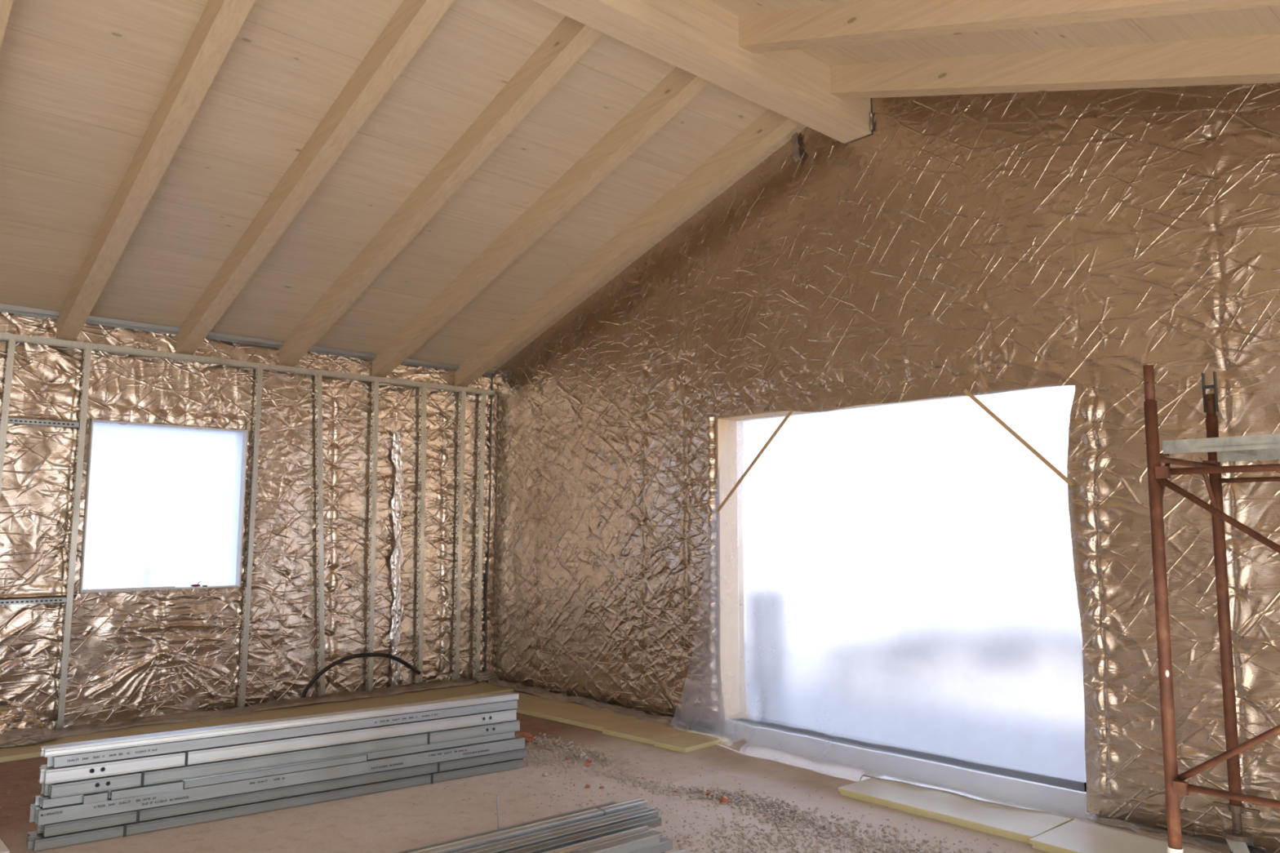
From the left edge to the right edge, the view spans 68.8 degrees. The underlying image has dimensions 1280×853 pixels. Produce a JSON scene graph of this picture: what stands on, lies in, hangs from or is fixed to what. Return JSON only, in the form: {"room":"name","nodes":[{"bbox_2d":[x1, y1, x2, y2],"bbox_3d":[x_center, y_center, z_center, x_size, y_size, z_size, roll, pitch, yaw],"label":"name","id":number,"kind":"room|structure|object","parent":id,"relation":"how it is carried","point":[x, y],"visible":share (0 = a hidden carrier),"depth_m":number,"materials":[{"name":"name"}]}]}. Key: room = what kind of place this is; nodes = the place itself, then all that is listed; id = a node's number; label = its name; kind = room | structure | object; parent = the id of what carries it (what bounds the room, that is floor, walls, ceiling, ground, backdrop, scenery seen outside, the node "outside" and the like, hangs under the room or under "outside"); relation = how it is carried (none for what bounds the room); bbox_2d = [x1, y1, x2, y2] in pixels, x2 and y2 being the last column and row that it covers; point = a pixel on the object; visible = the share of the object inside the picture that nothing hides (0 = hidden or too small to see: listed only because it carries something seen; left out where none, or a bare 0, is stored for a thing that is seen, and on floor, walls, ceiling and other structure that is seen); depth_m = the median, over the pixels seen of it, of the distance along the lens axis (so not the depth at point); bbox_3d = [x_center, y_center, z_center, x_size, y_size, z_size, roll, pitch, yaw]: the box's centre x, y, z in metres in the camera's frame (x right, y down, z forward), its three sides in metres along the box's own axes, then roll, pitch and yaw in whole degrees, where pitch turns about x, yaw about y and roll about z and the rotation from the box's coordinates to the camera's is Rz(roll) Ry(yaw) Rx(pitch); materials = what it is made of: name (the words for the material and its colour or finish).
{"room":"construction site","nodes":[
{"label":"construction site","id":0,"kind":"room"},
{"bbox_2d":[135,422,236,429],"bbox_3d":[-6.081,0.719,7.102,11.400,3.529,0.175,6,-8,-42],"label":"wall","id":1,"kind":"structure","parent":0,"point":[135,422],"depth_m":8.86,"materials":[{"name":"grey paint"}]},
{"bbox_2d":[79,419,248,593],"bbox_3d":[-4.352,0.737,8.570,1.325,1.490,0.268,6,-8,-42],"label":"window","id":2,"kind":"structure","parent":1,"relation":"in","point":[165,504],"depth_m":8.53,"materials":[{"name":"glass"}]},
{"bbox_2d":[191,581,201,586],"bbox_3d":[-4.080,1.448,8.591,0.089,0.051,0.043,6,-8,-42],"label":"clip","id":3,"kind":"object","parent":2,"relation":"on","point":[197,584],"visible":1,"depth_m":8.57,"materials":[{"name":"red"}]},
{"bbox_2d":[0,311,491,729],"bbox_3d":[-3.945,0.902,8.830,5.900,3.490,0.066,6,-8,-42],"label":"foil","id":4,"kind":"object","parent":1,"relation":"attached to","point":[132,654],"visible":0.85,"depth_m":8.98,"materials":[{"name":"metal"}]},
{"bbox_2d":[390,431,404,687],"bbox_3d":[-2.580,1.406,9.953,0.208,2.700,0.028,6,-8,-42],"label":"tape","id":5,"kind":"object","parent":4,"relation":"attached to","point":[397,558],"visible":0.98,"depth_m":9.95,"materials":[{"name":"silver metal"}]},
{"bbox_2d":[0,690,1216,852],"bbox_3d":[-2.560,2.186,2.988,12.000,0.250,11.041,6,-8,-42],"label":"floor","id":6,"kind":"structure","parent":0,"point":[381,822],"depth_m":5.77,"materials":[{"name":"concrete"}]},
{"bbox_2d":[0,839,9,852],"bbox_3d":[-3.846,2.273,5.061,0.600,0.012,0.800,6,-8,-43],"label":"board","id":7,"kind":"object","parent":6,"relation":"on","point":[3,849],"visible":1,"depth_m":5.01,"materials":[{"name":"white paint"}]},
{"bbox_2d":[0,720,208,762],"bbox_3d":[-4.794,2.494,7.256,2.585,0.040,0.690,6,-8,-43],"label":"board","id":8,"kind":"object","parent":6,"relation":"on","point":[17,753],"visible":0.44,"depth_m":7.55,"materials":[{"name":"yellow wood"}]},
{"bbox_2d":[0,702,48,734],"bbox_3d":[-4.965,2.346,7.387,0.499,0.282,0.252,6,-8,-42],"label":"foil","id":9,"kind":"object","parent":8,"relation":"on","point":[11,717],"visible":0.56,"depth_m":7.36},
{"bbox_2d":[0,727,59,747],"bbox_3d":[-4.793,2.415,7.305,0.446,0.125,0.228,6,-8,-42],"label":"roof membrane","id":10,"kind":"object","parent":8,"relation":"on","point":[34,735],"visible":1,"depth_m":7.24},
{"bbox_2d":[50,678,477,740],"bbox_3d":[-3.764,2.572,8.443,5.306,0.080,0.249,6,-8,-42],"label":"strip","id":11,"kind":"object","parent":8,"relation":"on","point":[79,730],"visible":0.87,"depth_m":8.57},
{"bbox_2d":[26,758,523,851],"bbox_3d":[-2.105,2.348,5.952,3.016,0.067,0.185,5,-8,-37],"label":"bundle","id":12,"kind":"object","parent":6,"relation":"on","point":[37,842],"visible":0.74,"depth_m":5.66,"materials":[{"name":"metal"}]},
{"bbox_2d":[36,747,527,837],"bbox_3d":[-2.075,2.284,5.982,3.005,0.070,0.185,5,-8,-37],"label":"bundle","id":13,"kind":"object","parent":12,"relation":"on","point":[132,816],"visible":0.7,"depth_m":5.71,"materials":[{"name":"metal"}]},
{"bbox_2d":[28,736,524,825],"bbox_3d":[-2.097,2.209,5.966,3.021,0.074,0.179,5,-8,-37],"label":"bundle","id":14,"kind":"object","parent":13,"relation":"on","point":[40,815],"visible":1,"depth_m":5.71,"materials":[{"name":"metal"}]},
{"bbox_2d":[82,791,109,804],"bbox_3d":[-3.013,2.056,5.178,0.120,0.045,0.036,5,-8,-37],"label":"steel offcut","id":15,"kind":"object","parent":14,"relation":"on","point":[104,796],"visible":1,"depth_m":5.17,"materials":[{"name":"grey"}]},
{"bbox_2d":[111,780,184,799],"bbox_3d":[-2.806,2.073,5.335,0.370,0.045,0.037,5,-8,-35],"label":"steel offcut","id":16,"kind":"object","parent":14,"relation":"on","point":[177,785],"visible":1,"depth_m":5.32,"materials":[{"name":"grey"}]},
{"bbox_2d":[34,731,515,808],"bbox_3d":[-2.117,2.144,5.961,2.927,0.044,0.132,5,-9,-37],"label":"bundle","id":17,"kind":"object","parent":14,"relation":"on","point":[45,802],"visible":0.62,"depth_m":6.19,"materials":[{"name":"metal"}]},
{"bbox_2d":[40,720,519,799],"bbox_3d":[-2.096,2.082,5.988,2.928,0.079,0.185,5,-8,-37],"label":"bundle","id":18,"kind":"object","parent":17,"relation":"on","point":[56,790],"visible":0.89,"depth_m":5.73,"materials":[{"name":"metal"}]},
{"bbox_2d":[38,709,516,784],"bbox_3d":[-2.116,2.003,5.983,2.918,0.089,0.188,5,-8,-37],"label":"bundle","id":19,"kind":"object","parent":18,"relation":"on","point":[47,775],"visible":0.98,"depth_m":5.72,"materials":[{"name":"metal"}]},
{"bbox_2d":[46,700,517,768],"bbox_3d":[-2.091,1.933,5.993,2.904,0.057,0.134,5,-9,-37],"label":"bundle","id":20,"kind":"object","parent":19,"relation":"on","point":[205,743],"visible":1,"depth_m":5.75,"materials":[{"name":"metal"}]},
{"bbox_2d":[40,692,519,757],"bbox_3d":[-2.095,1.878,5.981,2.939,0.051,0.135,5,-8,-37],"label":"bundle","id":21,"kind":"object","parent":20,"relation":"on","point":[68,748],"visible":1,"depth_m":5.75,"materials":[{"name":"metal"}]},
{"bbox_2d":[184,754,368,788],"bbox_3d":[-2.227,2.126,5.785,1.100,0.040,0.036,5,-8,-37],"label":"steel offcut","id":22,"kind":"object","parent":14,"relation":"on","point":[353,759],"visible":1,"depth_m":5.75,"materials":[{"name":"grey"}]},
{"bbox_2d":[195,681,515,726],"bbox_3d":[-2.642,2.698,9.081,3.040,0.040,0.690,6,-9,-44],"label":"board","id":23,"kind":"object","parent":6,"relation":"on","point":[482,688],"visible":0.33,"depth_m":9.03,"materials":[{"name":"beige wood"}]},
{"bbox_2d":[300,653,421,697],"bbox_3d":[-2.778,2.493,9.370,1.261,0.440,0.092,6,-8,-42],"label":"hose","id":24,"kind":"object","parent":23,"relation":"on","point":[325,669],"visible":0.97,"depth_m":9.29,"materials":[{"name":"black rubber"}]},
{"bbox_2d":[472,670,497,682],"bbox_3d":[-1.720,2.769,10.389,0.309,0.108,0.207,6,-8,-42],"label":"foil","id":25,"kind":"object","parent":23,"relation":"on","point":[484,676],"visible":0.88,"depth_m":10.31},
{"bbox_2d":[496,794,499,828],"bbox_3d":[-0.819,2.226,5.395,0.024,0.200,0.015,2,-7,-19],"label":"rod","id":26,"kind":"object","parent":6,"relation":"on","point":[498,826],"visible":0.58,"depth_m":5.39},
{"bbox_2d":[0,734,1009,852],"bbox_3d":[-0.584,2.387,5.962,7.314,0.015,3.496,-2,-6,18],"label":"rubble","id":27,"kind":"object","parent":6,"relation":"on","point":[537,767],"visible":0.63,"depth_m":5.78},
{"bbox_2d":[511,691,640,731],"bbox_3d":[-0.804,2.677,8.830,1.940,0.040,0.560,-6,-9,44],"label":"board","id":28,"kind":"object","parent":6,"relation":"on","point":[575,714],"visible":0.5,"depth_m":8.59,"materials":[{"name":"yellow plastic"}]},
{"bbox_2d":[487,678,673,728],"bbox_3d":[-0.629,2.662,9.130,0.243,0.073,2.954,6,-8,-42],"label":"strip","id":29,"kind":"object","parent":28,"relation":"on","point":[538,691],"visible":0.96,"depth_m":8.94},
{"bbox_2d":[579,751,588,759],"bbox_3d":[-0.425,2.499,7.064,0.062,0.064,0.069,6,-8,-42],"label":"stone","id":30,"kind":"object","parent":6,"relation":"on","point":[581,754],"visible":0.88,"depth_m":7.05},
{"bbox_2d":[515,732,663,785],"bbox_3d":[-0.550,2.490,7.053,1.981,0.052,0.918,-6,-9,45],"label":"rubble","id":31,"kind":"object","parent":6,"relation":"on","point":[539,740],"visible":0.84,"depth_m":7.12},
{"bbox_2d":[517,732,533,737],"bbox_3d":[-0.955,2.571,7.767,0.119,0.067,0.099,6,-8,-42],"label":"fragment","id":32,"kind":"object","parent":31,"relation":"on","point":[526,735],"visible":0.75,"depth_m":7.74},
{"bbox_2d":[524,737,535,742],"bbox_3d":[-0.892,2.548,7.593,0.105,0.046,0.076,6,-8,-42],"label":"fragment","id":33,"kind":"object","parent":31,"relation":"on","point":[527,740],"visible":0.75,"depth_m":7.57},
{"bbox_2d":[600,720,687,745],"bbox_3d":[0.069,2.579,7.892,0.610,0.040,0.520,-6,-9,44],"label":"board","id":34,"kind":"object","parent":6,"relation":"on","point":[642,731],"visible":0.79,"depth_m":7.83,"materials":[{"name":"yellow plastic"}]},
{"bbox_2d":[652,732,719,753],"bbox_3d":[0.404,2.542,7.536,0.350,0.040,0.520,-6,-9,44],"label":"board","id":35,"kind":"object","parent":6,"relation":"on","point":[688,742],"visible":0.79,"depth_m":7.45,"materials":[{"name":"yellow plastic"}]},
{"bbox_2d":[569,761,859,851],"bbox_3d":[0.451,2.392,6.134,0.682,0.058,2.506,5,-8,-40],"label":"rubble","id":36,"kind":"object","parent":6,"relation":"on","point":[756,802],"visible":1,"depth_m":5.93,"materials":[{"name":"gravel"}]},
{"bbox_2d":[720,795,728,804],"bbox_3d":[0.538,2.377,5.949,0.052,0.051,0.093,3,-7,-24],"label":"fragment","id":37,"kind":"object","parent":36,"relation":"on","point":[723,798],"visible":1,"depth_m":5.93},
{"bbox_2d":[795,806,802,812],"bbox_3d":[0.975,2.361,5.755,0.038,0.030,0.069,2,-6,-18],"label":"stone","id":38,"kind":"object","parent":36,"relation":"on","point":[798,809],"visible":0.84,"depth_m":5.74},
{"bbox_2d":[738,822,747,826],"bbox_3d":[0.606,2.333,5.476,0.056,0.025,0.036,-2,-7,19],"label":"stone","id":39,"kind":"object","parent":6,"relation":"on","point":[743,824],"visible":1,"depth_m":5.46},
{"bbox_2d":[663,797,1004,852],"bbox_3d":[1.258,2.302,5.177,2.644,0.032,1.612,-1,-6,11],"label":"gravel","id":40,"kind":"object","parent":6,"relation":"on","point":[865,843],"visible":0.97,"depth_m":5.22,"materials":[{"name":"gravel"}]},
{"bbox_2d":[837,777,1074,844],"bbox_3d":[1.926,2.358,5.811,0.520,0.045,1.305,6,-8,-42],"label":"board","id":41,"kind":"object","parent":6,"relation":"on","point":[1014,824],"visible":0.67,"depth_m":5.66,"materials":[{"name":"yellow plastic"}]},
{"bbox_2d":[1029,820,1210,852],"bbox_3d":[2.732,2.254,4.827,0.530,0.045,1.225,5,-8,-40],"label":"board","id":42,"kind":"object","parent":6,"relation":"on","point":[1073,836],"visible":1,"depth_m":5.08,"materials":[{"name":"yellow plastic"}]},
{"bbox_2d":[1084,813,1231,852],"bbox_3d":[3.024,2.235,4.995,0.125,0.055,1.281,6,-8,-42],"label":"strip","id":43,"kind":"object","parent":6,"relation":"on","point":[1115,823],"visible":0.94,"depth_m":5.18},
{"bbox_2d":[1094,817,1231,850],"bbox_3d":[3.893,2.201,4.282,0.050,0.040,3.501,6,-8,-42],"label":"track","id":44,"kind":"object","parent":6,"relation":"on","point":[1206,842],"visible":0.29,"depth_m":5.15,"materials":[{"name":"metal"}]},
{"bbox_2d":[1142,364,1279,852],"bbox_3d":[3.198,0.876,3.578,0.930,2.520,2.120,6,-8,-42],"label":"scaffold tower","id":45,"kind":"object","parent":6,"relation":"on","point":[1239,841],"visible":1,"depth_m":4.07,"materials":[{"name":"metal"}]},
{"bbox_2d":[1160,433,1279,463],"bbox_3d":[3.162,0.067,3.688,0.728,0.094,1.891,6,-8,-42],"label":"deck","id":46,"kind":"object","parent":45,"relation":"on","point":[1264,446],"visible":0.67,"depth_m":4.01,"materials":[{"name":"metal"}]},
{"bbox_3d":[-3.889,2.641,8.594,5.830,0.040,0.075,6,-8,-42],"label":"floor track","id":47,"kind":"object","parent":6,"relation":"on","visible":0},
{"bbox_2d":[0,339,15,495],"bbox_3d":[-5.239,0.870,7.564,0.049,3.250,0.072,7,-9,-41],"label":"stud","id":48,"kind":"object","parent":47,"relation":"on","point":[11,343],"visible":1,"depth_m":7.67,"materials":[{"name":"metal"}]},
{"bbox_2d":[0,597,66,604],"bbox_3d":[-5.348,1.407,7.408,1.400,0.042,0.035,6,-8,-42],"label":"rail","id":49,"kind":"object","parent":48,"relation":"attached to","point":[47,600],"visible":1,"depth_m":7.70,"materials":[{"name":"metal"}]},
{"bbox_2d":[0,417,79,427],"bbox_3d":[-5.343,-0.065,7.567,1.400,0.042,0.035,6,-8,-42],"label":"rail","id":50,"kind":"object","parent":48,"relation":"attached to","point":[11,420],"visible":1,"depth_m":7.85,"materials":[{"name":"metal"}]},
{"bbox_2d":[0,332,494,395],"bbox_3d":[-3.877,-0.606,8.945,5.830,0.050,0.075,6,-8,-42],"label":"track","id":51,"kind":"object","parent":48,"relation":"attached to","point":[3,336],"visible":1,"depth_m":8.86,"materials":[{"name":"metal"}]},
{"bbox_2d":[55,347,91,728],"bbox_3d":[-4.811,0.913,7.946,0.050,3.250,0.072,6,-9,-42],"label":"stud","id":52,"kind":"object","parent":47,"relation":"on","point":[87,352],"visible":0.99,"depth_m":7.92,"materials":[{"name":"metal"}]},
{"bbox_2d":[237,367,262,707],"bbox_3d":[-3.717,1.022,8.921,0.050,3.250,0.072,6,-9,-42],"label":"stud","id":53,"kind":"object","parent":47,"relation":"on","point":[259,371],"visible":0.99,"depth_m":8.89,"materials":[{"name":"metal"}]},
{"bbox_2d":[314,374,324,697],"bbox_3d":[-3.209,1.075,9.374,0.214,3.248,0.072,6,-8,-42],"label":"stud","id":54,"kind":"object","parent":47,"relation":"on","point":[318,397],"visible":0.97,"depth_m":9.35,"materials":[{"name":"metal"}]},
{"bbox_2d":[365,381,378,691],"bbox_3d":[-2.791,1.115,9.747,0.048,3.250,0.072,5,-8,-42],"label":"stud","id":55,"kind":"object","parent":47,"relation":"on","point":[375,384],"visible":0.99,"depth_m":9.73,"materials":[{"name":"metal"}]},
{"bbox_2d":[415,386,426,683],"bbox_3d":[-2.370,1.156,10.122,0.048,3.250,0.072,5,-8,-42],"label":"stud","id":56,"kind":"object","parent":47,"relation":"on","point":[423,390],"visible":0.98,"depth_m":10.10,"materials":[{"name":"metal"}]},
{"bbox_2d":[452,391,466,679],"bbox_3d":[-2.020,1.191,10.434,0.047,3.250,0.072,6,-8,-42],"label":"stud","id":57,"kind":"object","parent":47,"relation":"on","point":[461,423],"visible":0.99,"depth_m":10.41,"materials":[{"name":"metal"}]},
{"bbox_2d":[472,393,485,677],"bbox_3d":[-1.823,1.211,10.610,0.047,3.250,0.072,6,-8,-42],"label":"stud","id":58,"kind":"object","parent":47,"relation":"on","point":[482,411],"visible":0.98,"depth_m":10.59,"materials":[{"name":"metal"}]},
{"label":"channel","id":59,"kind":"object","parent":6,"relation":"on","visible":0},
{"label":"channel","id":60,"kind":"object","parent":59,"relation":"on","visible":0},
{"bbox_2d":[395,801,617,852],"bbox_3d":[-1.288,2.106,4.495,3.000,0.043,0.052,5,-8,-40],"label":"channel","id":61,"kind":"object","parent":60,"relation":"on","point":[611,802],"visible":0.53,"depth_m":4.97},
{"bbox_3d":[-1.187,2.202,4.492,3.000,0.047,0.075,5,-8,-40],"label":"channel","id":62,"kind":"object","parent":6,"relation":"on","visible":0},
{"bbox_3d":[-1.169,2.155,4.508,3.000,0.047,0.075,5,-8,-40],"label":"channel","id":63,"kind":"object","parent":62,"relation":"on","visible":0},
{"bbox_2d":[408,798,648,852],"bbox_3d":[-1.129,2.109,4.543,3.000,0.049,0.077,5,-8,-40],"label":"channel","id":64,"kind":"object","parent":63,"relation":"on","point":[505,834],"visible":0.79,"depth_m":4.99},
{"bbox_3d":[-1.142,2.196,4.412,3.000,0.043,0.075,5,-8,-40],"label":"channel","id":65,"kind":"object","parent":6,"relation":"on","visible":0},
{"bbox_3d":[-1.124,2.148,4.427,3.000,0.043,0.075,5,-8,-40],"label":"channel","id":66,"kind":"object","parent":65,"relation":"on","visible":0},
{"bbox_2d":[452,805,648,852],"bbox_3d":[-1.107,2.113,4.442,3.000,0.043,0.076,5,-8,-40],"label":"channel","id":67,"kind":"object","parent":66,"relation":"on","point":[503,842],"visible":0.37,"depth_m":4.98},
{"bbox_3d":[-1.127,2.182,4.306,3.000,0.047,0.075,5,-8,-40],"label":"channel","id":68,"kind":"object","parent":6,"relation":"on","visible":0},
{"bbox_3d":[-1.086,2.137,4.341,3.000,0.047,0.075,5,-8,-40],"label":"channel","id":69,"kind":"object","parent":68,"relation":"on","visible":0},
{"bbox_2d":[467,807,658,852],"bbox_3d":[-1.069,2.090,4.357,3.000,0.047,0.076,5,-8,-40],"label":"channel","id":70,"kind":"object","parent":69,"relation":"on","point":[508,846],"visible":0.58,"depth_m":4.92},
{"bbox_3d":[-1.115,2.172,4.189,3.000,0.043,0.080,5,-8,-40],"label":"channel","id":71,"kind":"object","parent":6,"relation":"on","visible":0},
{"bbox_3d":[-1.097,2.124,4.204,3.000,0.043,0.080,5,-8,-40],"label":"channel","id":72,"kind":"object","parent":71,"relation":"on","visible":0},
{"bbox_2d":[502,814,661,852],"bbox_3d":[-1.057,2.079,4.240,3.000,0.043,0.080,5,-8,-40],"label":"channel","id":73,"kind":"object","parent":72,"relation":"on","point":[651,820],"visible":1,"depth_m":4.88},
{"bbox_3d":[-1.130,2.154,4.042,3.000,0.047,0.080,5,-8,-40],"label":"channel","id":74,"kind":"object","parent":6,"relation":"on","visible":0},
{"bbox_3d":[-1.113,2.106,4.057,3.000,0.047,0.080,5,-8,-40],"label":"channel","id":75,"kind":"object","parent":74,"relation":"on","visible":0},
{"bbox_2d":[542,825,655,852],"bbox_3d":[-1.095,2.071,4.072,3.000,0.047,0.080,5,-8,-40],"label":"channel","id":76,"kind":"object","parent":75,"relation":"on","point":[613,836],"visible":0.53,"depth_m":4.84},
{"bbox_3d":[-1.116,2.143,3.921,3.000,0.043,0.080,5,-8,-40],"label":"channel","id":77,"kind":"object","parent":6,"relation":"on","visible":0},
{"bbox_3d":[-1.076,2.098,3.957,3.000,0.043,0.080,5,-8,-40],"label":"channel","id":78,"kind":"object","parent":77,"relation":"on","visible":0},
{"bbox_2d":[649,830,662,835],"bbox_3d":[-1.058,2.050,3.972,3.000,0.043,0.080,5,-8,-40],"label":"channel","id":79,"kind":"object","parent":78,"relation":"on","point":[652,831],"visible":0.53,"depth_m":4.91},
{"bbox_2d":[556,846,580,852],"bbox_3d":[-0.476,2.062,4.432,0.500,0.020,0.044,5,-8,-40],"label":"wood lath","id":80,"kind":"object","parent":79,"relation":"on","point":[578,846],"visible":0.27,"depth_m":4.56,"materials":[{"name":"wood"}]},
{"bbox_3d":[-1.072,2.129,3.813,3.000,0.047,0.095,5,-8,-40],"label":"channel","id":81,"kind":"object","parent":6,"relation":"on","visible":0},
{"bbox_3d":[-1.054,2.082,3.829,3.000,0.047,0.095,5,-8,-40],"label":"channel","id":82,"kind":"object","parent":81,"relation":"on","visible":0},
{"bbox_2d":[628,835,672,852],"bbox_3d":[-1.014,2.037,3.864,3.000,0.047,0.095,5,-8,-40],"label":"channel","id":83,"kind":"object","parent":82,"relation":"on","point":[665,844],"visible":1,"depth_m":4.73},
{"bbox_2d":[561,830,659,852],"bbox_3d":[-1.084,1.978,3.798,3.000,0.045,0.100,5,-8,-40],"label":"channel","id":84,"kind":"object","parent":83,"relation":"on","point":[646,838],"visible":1,"depth_m":4.60,"materials":[{"name":"grey"}]},
{"bbox_3d":[-0.920,2.131,3.808,3.000,0.043,0.075,5,-8,-40],"label":"channel","id":85,"kind":"object","parent":6,"relation":"on","visible":0},
{"bbox_2d":[671,848,693,852],"bbox_3d":[-0.902,2.084,3.824,3.000,0.043,0.076,5,-8,-40],"label":"channel","id":86,"kind":"object","parent":85,"relation":"on","point":[683,851],"visible":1,"depth_m":4.77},
{"bbox_2d":[0,0,1279,376],"bbox_3d":[-2.172,-2.205,3.799,13.000,1.805,10.941,6,-8,-42],"label":"ceiling","id":87,"kind":"structure","parent":0,"point":[82,82],"depth_m":6.76,"materials":[{"name":"brown wood"}]},
{"bbox_2d":[0,0,13,48],"bbox_3d":[-4.062,-1.908,5.628,0.140,1.818,5.023,6,-8,-42],"label":"rafter","id":88,"kind":"object","parent":87,"relation":"attached to","point":[5,5],"visible":1,"depth_m":4.96,"materials":[{"name":"brown wood"}]},
{"bbox_2d":[0,303,59,319],"bbox_3d":[-5.306,-0.984,7.704,0.892,0.059,0.060,6,-8,-42],"label":"ceiling track","id":89,"kind":"object","parent":87,"relation":"attached to","point":[10,308],"visible":1,"depth_m":7.85,"materials":[{"name":"metal"}]},
{"bbox_2d":[84,315,179,334],"bbox_3d":[-4.562,-0.909,8.367,0.810,0.059,0.060,6,-8,-42],"label":"ceiling track","id":90,"kind":"object","parent":87,"relation":"attached to","point":[91,319],"visible":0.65,"depth_m":8.37,"materials":[{"name":"metal"}]},
{"bbox_2d":[56,0,255,341],"bbox_3d":[-3.288,-1.830,6.319,0.140,1.818,5.023,6,-8,-42],"label":"rafter","id":91,"kind":"object","parent":87,"relation":"attached to","point":[220,21],"visible":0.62,"depth_m":6.17,"materials":[{"name":"brown wood"}]},
{"bbox_2d":[204,331,283,348],"bbox_3d":[-3.851,-0.839,9.001,0.804,0.059,0.060,6,-8,-42],"label":"ceiling track","id":92,"kind":"object","parent":87,"relation":"attached to","point":[211,335],"visible":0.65,"depth_m":9.02,"materials":[{"name":"metal"}]},
{"bbox_2d":[176,0,453,355],"bbox_3d":[-2.574,-1.759,6.954,0.140,1.818,5.023,6,-8,-42],"label":"rafter","id":93,"kind":"object","parent":87,"relation":"attached to","point":[413,21],"visible":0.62,"depth_m":6.56,"materials":[{"name":"brown wood"}]},
{"bbox_2d":[307,346,376,359],"bbox_3d":[-3.128,-0.766,9.646,0.844,0.059,0.060,6,-8,-42],"label":"ceiling track","id":94,"kind":"object","parent":87,"relation":"attached to","point":[317,349],"visible":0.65,"depth_m":9.68,"materials":[{"name":"metal"}]},
{"bbox_2d":[400,358,459,371],"bbox_3d":[-2.383,-0.692,10.310,0.861,0.059,0.060,6,-8,-42],"label":"ceiling track","id":95,"kind":"object","parent":87,"relation":"attached to","point":[407,361],"visible":0.65,"depth_m":10.36,"materials":[{"name":"metal"}]},
{"bbox_2d":[278,15,602,366],"bbox_3d":[-1.866,-1.688,7.586,0.140,1.818,5.023,6,-8,-42],"label":"rafter","id":96,"kind":"object","parent":87,"relation":"attached to","point":[571,38],"visible":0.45,"depth_m":7.07,"materials":[{"name":"brown wood"}]},
{"bbox_2d":[483,369,494,375],"bbox_3d":[-1.833,-0.637,10.800,0.321,0.059,0.060,6,-8,-42],"label":"ceiling track","id":97,"kind":"object","parent":87,"relation":"attached to","point":[488,372],"visible":0.35,"depth_m":10.87,"materials":[{"name":"metal"}]},
{"bbox_2d":[371,66,710,377],"bbox_3d":[-1.127,-1.615,8.244,0.140,1.818,5.023,6,-8,-42],"label":"rafter","id":98,"kind":"object","parent":87,"relation":"attached to","point":[679,86],"visible":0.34,"depth_m":7.78,"materials":[{"name":"brown wood"}]},
{"bbox_2d":[454,108,800,386],"bbox_3d":[-0.376,-1.540,8.914,0.140,1.818,5.023,6,-8,-42],"label":"rafter","id":99,"kind":"object","parent":87,"relation":"attached to","point":[771,126],"visible":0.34,"depth_m":8.48,"materials":[{"name":"brown wood"}]},
{"bbox_2d":[533,0,871,143],"bbox_3d":[-2.580,-2.890,3.503,11.499,0.434,0.253,6,-8,-42],"label":"ridge beam","id":100,"kind":"structure","parent":87,"relation":"attached to","point":[700,37],"depth_m":6.17,"materials":[{"name":"brown wood"}]},
{"bbox_2d":[738,0,1279,53],"bbox_3d":[2.382,-2.027,4.324,0.140,1.818,5.023,6,-8,-42],"label":"rafter","id":101,"kind":"object","parent":87,"relation":"attached to","point":[856,21],"visible":1,"depth_m":5.17,"materials":[{"name":"brown wood"}]},
{"bbox_2d":[830,33,1279,98],"bbox_3d":[3.133,-1.952,4.993,0.140,1.818,5.023,6,-8,-42],"label":"rafter","id":102,"kind":"object","parent":87,"relation":"attached to","point":[1254,59],"visible":1,"depth_m":5.54,"materials":[{"name":"brown wood"}]},
{"bbox_2d":[484,97,1228,845],"bbox_3d":[1.802,-0.053,7.158,0.225,5.129,10.841,6,-8,-42],"label":"wall","id":103,"kind":"structure","parent":0,"point":[872,133],"depth_m":10.72,"materials":[{"name":"grey paint"}]},
{"bbox_2d":[486,82,1279,852],"bbox_3d":[1.681,-0.093,7.053,0.082,5.116,10.241,6,-8,-42],"label":"foil","id":104,"kind":"object","parent":103,"relation":"attached to","point":[1086,240],"depth_m":6.47,"materials":[{"name":"metal"}]},
{"bbox_2d":[868,112,872,130],"bbox_3d":[1.775,-2.347,7.188,0.025,0.144,0.039,-3,-7,29],"label":"flap","id":105,"kind":"object","parent":104,"relation":"attached to","point":[870,113],"visible":1,"depth_m":7.18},
{"bbox_2d":[670,384,1085,820],"bbox_3d":[1.450,1.158,6.885,0.361,2.644,3.476,6,-8,-42],"label":"plastic sheet","id":106,"kind":"object","parent":104,"relation":"hanging from","point":[887,593],"visible":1,"depth_m":6.61,"materials":[{"name":"plastic"}]},
{"bbox_2d":[716,408,793,512],"bbox_3d":[0.941,0.298,7.742,0.012,0.817,0.845,6,-8,-42],"label":"batten","id":107,"kind":"object","parent":106,"relation":"attached to","point":[791,411],"visible":1,"depth_m":7.72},
{"bbox_2d":[963,388,1073,486],"bbox_3d":[2.445,0.057,6.082,0.012,0.684,0.712,6,-8,-42],"label":"batten","id":108,"kind":"object","parent":106,"relation":"attached to","point":[966,391],"visible":1,"depth_m":6.06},
{"bbox_2d":[715,403,1097,817],"bbox_3d":[1.802,1.141,6.998,0.260,2.720,3.168,6,-8,-42],"label":"window frame","id":109,"kind":"structure","parent":103,"relation":"in","point":[722,423],"depth_m":8.18,"materials":[{"name":"brown wood"}]},
{"bbox_2d":[1056,385,1086,782],"bbox_3d":[1.927,1.099,7.115,0.028,2.590,3.148,6,-8,-42],"label":"film","id":110,"kind":"object","parent":103,"relation":"attached to","point":[1065,394],"visible":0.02,"depth_m":6.21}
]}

